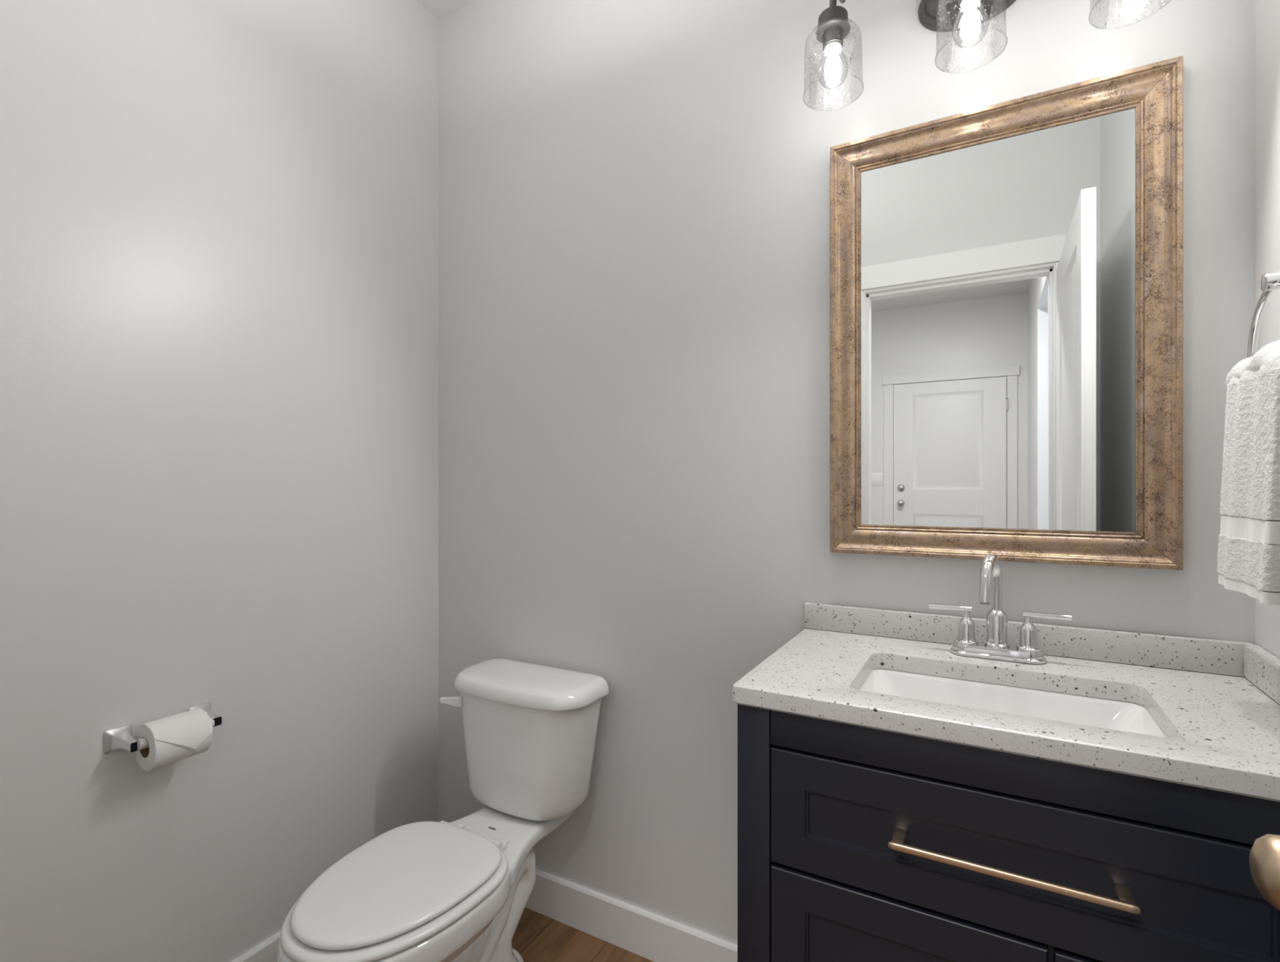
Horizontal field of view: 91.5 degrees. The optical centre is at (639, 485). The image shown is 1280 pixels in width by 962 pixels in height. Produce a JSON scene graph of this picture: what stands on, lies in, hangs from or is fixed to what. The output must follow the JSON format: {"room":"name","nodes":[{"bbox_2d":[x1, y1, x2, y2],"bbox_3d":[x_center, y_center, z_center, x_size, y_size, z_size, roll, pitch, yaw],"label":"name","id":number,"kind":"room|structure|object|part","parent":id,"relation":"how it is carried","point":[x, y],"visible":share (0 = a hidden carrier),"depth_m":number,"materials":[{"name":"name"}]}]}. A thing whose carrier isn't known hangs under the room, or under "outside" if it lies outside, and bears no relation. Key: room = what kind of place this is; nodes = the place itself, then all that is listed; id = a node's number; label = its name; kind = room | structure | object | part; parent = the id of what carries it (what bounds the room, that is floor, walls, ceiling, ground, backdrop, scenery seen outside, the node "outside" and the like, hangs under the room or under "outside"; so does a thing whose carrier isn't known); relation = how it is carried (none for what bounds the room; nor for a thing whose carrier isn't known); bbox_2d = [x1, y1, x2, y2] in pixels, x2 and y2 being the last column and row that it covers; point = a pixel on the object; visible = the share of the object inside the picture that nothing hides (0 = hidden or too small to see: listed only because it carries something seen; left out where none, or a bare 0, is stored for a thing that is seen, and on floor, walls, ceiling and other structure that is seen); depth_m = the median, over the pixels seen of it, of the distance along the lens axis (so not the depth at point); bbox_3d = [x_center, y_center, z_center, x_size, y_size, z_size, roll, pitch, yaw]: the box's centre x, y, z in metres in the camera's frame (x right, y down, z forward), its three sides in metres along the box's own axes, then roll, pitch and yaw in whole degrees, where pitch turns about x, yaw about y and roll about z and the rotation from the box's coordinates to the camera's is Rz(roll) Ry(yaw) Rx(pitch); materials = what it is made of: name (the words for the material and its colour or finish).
{"room":"bathroom","nodes":[
{"label":"bathroom","id":0,"kind":"room"},
{"bbox_2d":[0,0,438,961],"bbox_3d":[-1.046,-0.136,1.420,0.100,2.742,1.631,0,0,29],"label":"wall","id":1,"kind":"structure","parent":0,"point":[219,219],"depth_m":1.43,"materials":[{"name":"white paint"}]},
{"bbox_2d":[103,702,222,754],"bbox_3d":[-0.998,0.518,1.322,0.080,0.047,0.197,0,0,29],"label":"toilet paper holder","id":2,"kind":"object","parent":1,"relation":"attached to","point":[119,738],"visible":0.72,"depth_m":1.26,"materials":[{"name":"silver metal"}]},
{"bbox_3d":[-1.035,0.518,1.257,0.077,0.047,0.047,0,0,29],"label":"post","id":3,"kind":"part","parent":2,"relation":"part of","materials":[{"name":"silver metal"}]},
{"bbox_2d":[133,707,213,770],"bbox_3d":[-0.973,0.528,1.302,0.097,0.093,0.105,0,0,29],"label":"toilet paper roll","id":4,"kind":"object","parent":2,"relation":"on","point":[178,736],"visible":0.98,"depth_m":1.27,"materials":[{"name":"white paper"}]},
{"bbox_3d":[-0.962,0.518,1.388,0.077,0.047,0.047,0,0,29],"label":"post","id":5,"kind":"part","parent":2,"relation":"part of","materials":[{"name":"silver metal"}]},
{"bbox_2d":[231,930,280,961],"bbox_3d":[-1.021,1.178,1.349,0.014,0.114,1.531,0,0,29],"label":"baseboard","id":6,"kind":"structure","parent":1,"relation":"attached to","point":[266,950],"depth_m":1.52,"materials":[{"name":"white paint"}]},
{"bbox_2d":[415,0,476,19],"bbox_3d":[-0.151,-1.558,0.918,2.153,0.100,1.631,0,0,29],"label":"ceiling","id":7,"kind":"structure","parent":0,"point":[439,9],"depth_m":1.96,"materials":[{"name":"white paint"}]},
{"bbox_2d":[511,906,653,961],"bbox_3d":[-0.078,1.260,-0.899,4.057,0.050,4.730,0,0,29],"label":"floor","id":8,"kind":"structure","parent":0,"point":[537,936],"depth_m":1.68,"materials":[{"name":"brown wood"}]},
{"bbox_2d":[276,657,609,961],"bbox_3d":[-0.445,0.872,1.450,0.433,0.723,0.766,0,0,29],"label":"toilet","id":9,"kind":"object","parent":8,"relation":"on","point":[459,890],"visible":1,"depth_m":1.46,"materials":[{"name":"white ceramic"}]},
{"bbox_3d":[-0.512,0.845,1.307,0.362,0.017,0.440,0,0,29],"label":"seat","id":10,"kind":"part","parent":9,"relation":"part of","materials":[{"name":"white plastic"}]},
{"bbox_3d":[-0.511,0.825,1.310,0.334,0.019,0.412,0,0,29],"label":"seat lid","id":11,"kind":"part","parent":9,"relation":"part of","materials":[{"name":"white plastic"}]},
{"bbox_3d":[-0.442,1.044,1.433,0.367,0.378,0.738,0,0,29],"label":"bowl","id":12,"kind":"part","parent":9,"relation":"part of","materials":[{"name":"white ceramic"}]},
{"bbox_3d":[-0.511,0.585,1.695,0.064,0.028,0.019,0,0,14],"label":"flush lever","id":13,"kind":"part","parent":9,"relation":"part of","materials":[{"name":"silver metal"}]},
{"bbox_3d":[-0.311,0.702,1.689,0.408,0.306,0.199,0,0,29],"label":"tank","id":14,"kind":"part","parent":9,"relation":"part of","materials":[{"name":"white ceramic"}]},
{"bbox_3d":[-0.311,0.532,1.689,0.433,0.043,0.220,0,0,29],"label":"tank lid","id":15,"kind":"part","parent":9,"relation":"part of","materials":[{"name":"white ceramic"}]},
{"bbox_2d":[737,703,1279,961],"bbox_3d":[0.595,0.797,1.034,0.758,0.876,0.493,0,0,29],"label":"vanity cabinet","id":16,"kind":"object","parent":8,"relation":"on","point":[855,843],"visible":0.77,"depth_m":0.87,"materials":[{"name":"black paint"}]},
{"bbox_3d":[0.380,0.861,0.925,0.376,0.492,0.019,0,0,29],"label":"cabinet door","id":17,"kind":"part","parent":16,"relation":"part of","materials":[{"name":"black paint"}]},
{"bbox_2d":[732,601,1279,801],"bbox_3d":[0.599,0.313,1.043,0.765,0.089,0.478,0,0,29],"label":"countertop","id":18,"kind":"structure","parent":16,"relation":"on","point":[1215,703],"depth_m":1.00,"materials":[{"name":"stone"}]},
{"bbox_2d":[928,553,1071,664],"bbox_3d":[0.662,0.226,1.156,0.234,0.199,0.122,0,0,29],"label":"faucet","id":19,"kind":"object","parent":18,"relation":"on","point":[996,646],"visible":1,"depth_m":1.17,"materials":[{"name":"silver metal"}]},
{"bbox_3d":[0.608,0.239,1.223,0.074,0.010,0.010,0,0,28],"label":"lever","id":20,"kind":"part","parent":19,"relation":"part of","materials":[{"name":"silver metal"}]},
{"bbox_3d":[0.634,0.274,1.210,0.041,0.064,0.041,0,0,29],"label":"handle","id":21,"kind":"part","parent":19,"relation":"part of","materials":[{"name":"silver metal"}]},
{"bbox_3d":[0.649,0.185,1.152,0.020,0.117,0.105,0,0,42],"label":"spout","id":22,"kind":"part","parent":19,"relation":"part of","materials":[{"name":"silver metal"}]},
{"bbox_3d":[0.678,0.271,1.185,0.043,0.070,0.043,0,0,29],"label":"spout","id":23,"kind":"part","parent":19,"relation":"part of","materials":[{"name":"silver metal"}]},
{"bbox_3d":[0.678,0.315,1.185,0.159,0.021,0.057,0,0,29],"label":"plate","id":24,"kind":"part","parent":19,"relation":"part of","materials":[{"name":"silver metal"}]},
{"bbox_3d":[0.722,0.274,1.160,0.041,0.064,0.041,0,0,29],"label":"handle","id":25,"kind":"part","parent":19,"relation":"part of","materials":[{"name":"silver metal"}]},
{"bbox_3d":[0.747,0.239,1.145,0.074,0.010,0.010,0,0,31],"label":"lever","id":26,"kind":"part","parent":19,"relation":"part of","materials":[{"name":"silver metal"}]},
{"bbox_2d":[859,668,1166,737],"bbox_3d":[0.579,0.415,1.012,0.438,0.112,0.274,0,0,29],"label":"basin","id":27,"kind":"object","parent":18,"relation":"in","point":[1121,715],"visible":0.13,"depth_m":1.10,"materials":[{"name":"white ceramic"}]},
{"bbox_3d":[0.488,0.512,0.837,0.285,0.010,0.045,0,0,29],"label":"drawer pull","id":28,"kind":"part","parent":16,"relation":"part of","materials":[{"name":"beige metal"}]},
{"bbox_3d":[0.502,0.390,0.858,0.656,0.059,0.019,0,0,29],"label":"rail","id":29,"kind":"part","parent":16,"relation":"part of","materials":[{"name":"black paint"}]},
{"bbox_3d":[0.669,0.736,0.763,0.270,0.242,0.019,0,0,29],"label":"drawer","id":30,"kind":"part","parent":16,"relation":"part of","materials":[{"name":"black paint"}]},
{"bbox_2d":[438,0,1254,944],"bbox_3d":[0.267,-0.136,1.562,2.053,2.742,0.100,0,0,29],"label":"wall","id":31,"kind":"structure","parent":0,"point":[634,195],"depth_m":1.59,"materials":[{"name":"white paint"}]},
{"bbox_2d":[524,868,737,961],"bbox_3d":[-0.130,1.178,1.719,1.179,0.114,0.014,0,0,29],"label":"baseboard","id":32,"kind":"structure","parent":31,"relation":"attached to","point":[655,937],"depth_m":1.66,"materials":[{"name":"white paint"}]},
{"bbox_2d":[804,0,1164,109],"bbox_3d":[0.621,-0.926,1.180,0.596,0.278,0.218,0,0,29],"label":"vanity light","id":33,"kind":"object","parent":31,"relation":"attached to","point":[966,16],"visible":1,"depth_m":1.24,"materials":[{"name":"clear glass"}]},
{"bbox_3d":[0.388,-0.849,1.253,0.115,0.122,0.115,0,0,29],"label":"lamp shade","id":34,"kind":"part","parent":33,"relation":"part of","materials":[{"name":"clear glass"}]},
{"bbox_3d":[0.414,-0.999,1.301,0.014,0.125,0.122,0,0,29],"label":"arm","id":35,"kind":"part","parent":33,"relation":"part of","materials":[{"name":"grey metal"}]},
{"bbox_3d":[0.601,-0.849,1.134,0.115,0.122,0.115,0,0,29],"label":"lamp shade","id":36,"kind":"part","parent":33,"relation":"part of","materials":[{"name":"clear glass"}]},
{"bbox_3d":[0.805,-0.849,1.019,0.115,0.122,0.115,0,0,29],"label":"lamp shade","id":37,"kind":"part","parent":33,"relation":"part of","materials":[{"name":"clear glass"}]},
{"bbox_2d":[830,55,1182,569],"bbox_3d":[0.692,-0.301,1.248,0.604,0.899,0.030,0,0,29],"label":"framed mirror","id":38,"kind":"object","parent":31,"relation":"attached to","point":[1006,277],"visible":1,"depth_m":1.23,"materials":[{"name":"gold metal"}]},
{"bbox_3d":[0.456,-0.301,1.381,0.063,0.899,0.030,0,0,29],"label":"frame rail","id":39,"kind":"part","parent":38,"relation":"part of","materials":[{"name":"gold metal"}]},
{"bbox_2d":[861,107,1135,532],"bbox_3d":[0.696,-0.301,1.255,0.478,0.773,0.005,0,0,29],"label":"mirror glass","id":40,"kind":"object","parent":38,"relation":"on","point":[998,268],"depth_m":1.24,"materials":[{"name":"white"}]},
{"bbox_3d":[0.692,0.117,1.248,0.603,0.063,0.030,0,0,29],"label":"frame rail","id":41,"kind":"part","parent":38,"relation":"part of","materials":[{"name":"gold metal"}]},
{"bbox_3d":[0.692,-0.719,1.248,0.603,0.063,0.030,0,0,29],"label":"frame rail","id":42,"kind":"part","parent":38,"relation":"part of","materials":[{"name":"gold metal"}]},
{"bbox_3d":[0.928,-0.301,1.116,0.063,0.899,0.030,0,0,29],"label":"frame rail","id":43,"kind":"part","parent":38,"relation":"part of","materials":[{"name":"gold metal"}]},
{"bbox_2d":[804,601,1254,676],"bbox_3d":[0.711,0.297,1.244,0.760,0.057,0.018,0,0,29],"label":"backsplash","id":44,"kind":"structure","parent":31,"relation":"attached to","point":[1219,656],"depth_m":1.18,"materials":[{"name":"stone"}]},
{"bbox_2d":[1248,833,1279,910],"bbox_3d":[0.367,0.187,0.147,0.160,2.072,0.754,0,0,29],"label":"door knob","id":45,"kind":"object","parent":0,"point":[1264,853],"depth_m":0.44,"materials":[{"name":"gold metal"}]},
{"bbox_2d":[1254,0,1279,658],"bbox_3d":[0.727,-0.136,0.369,0.140,2.742,1.533,0,0,30],"label":"wall","id":46,"kind":"structure","parent":0,"point":[1267,12],"depth_m":1.01,"materials":[{"name":"white paint"}]},
{"bbox_2d":[1247,271,1279,357],"bbox_3d":[0.892,-0.202,0.854,0.060,0.211,0.186,0,0,29],"label":"towel ring","id":47,"kind":"object","parent":46,"relation":"attached to","point":[1269,282],"visible":0.52,"depth_m":0.90,"materials":[{"name":"silver metal"}]},
{"bbox_2d":[1216,339,1279,604],"bbox_3d":[0.864,-0.022,0.851,0.088,0.340,0.217,0,0,29],"label":"hand towel","id":48,"kind":"object","parent":47,"relation":"hanging from","point":[1248,555],"visible":1,"depth_m":0.83,"materials":[{"name":"white fabric"}]}
]}

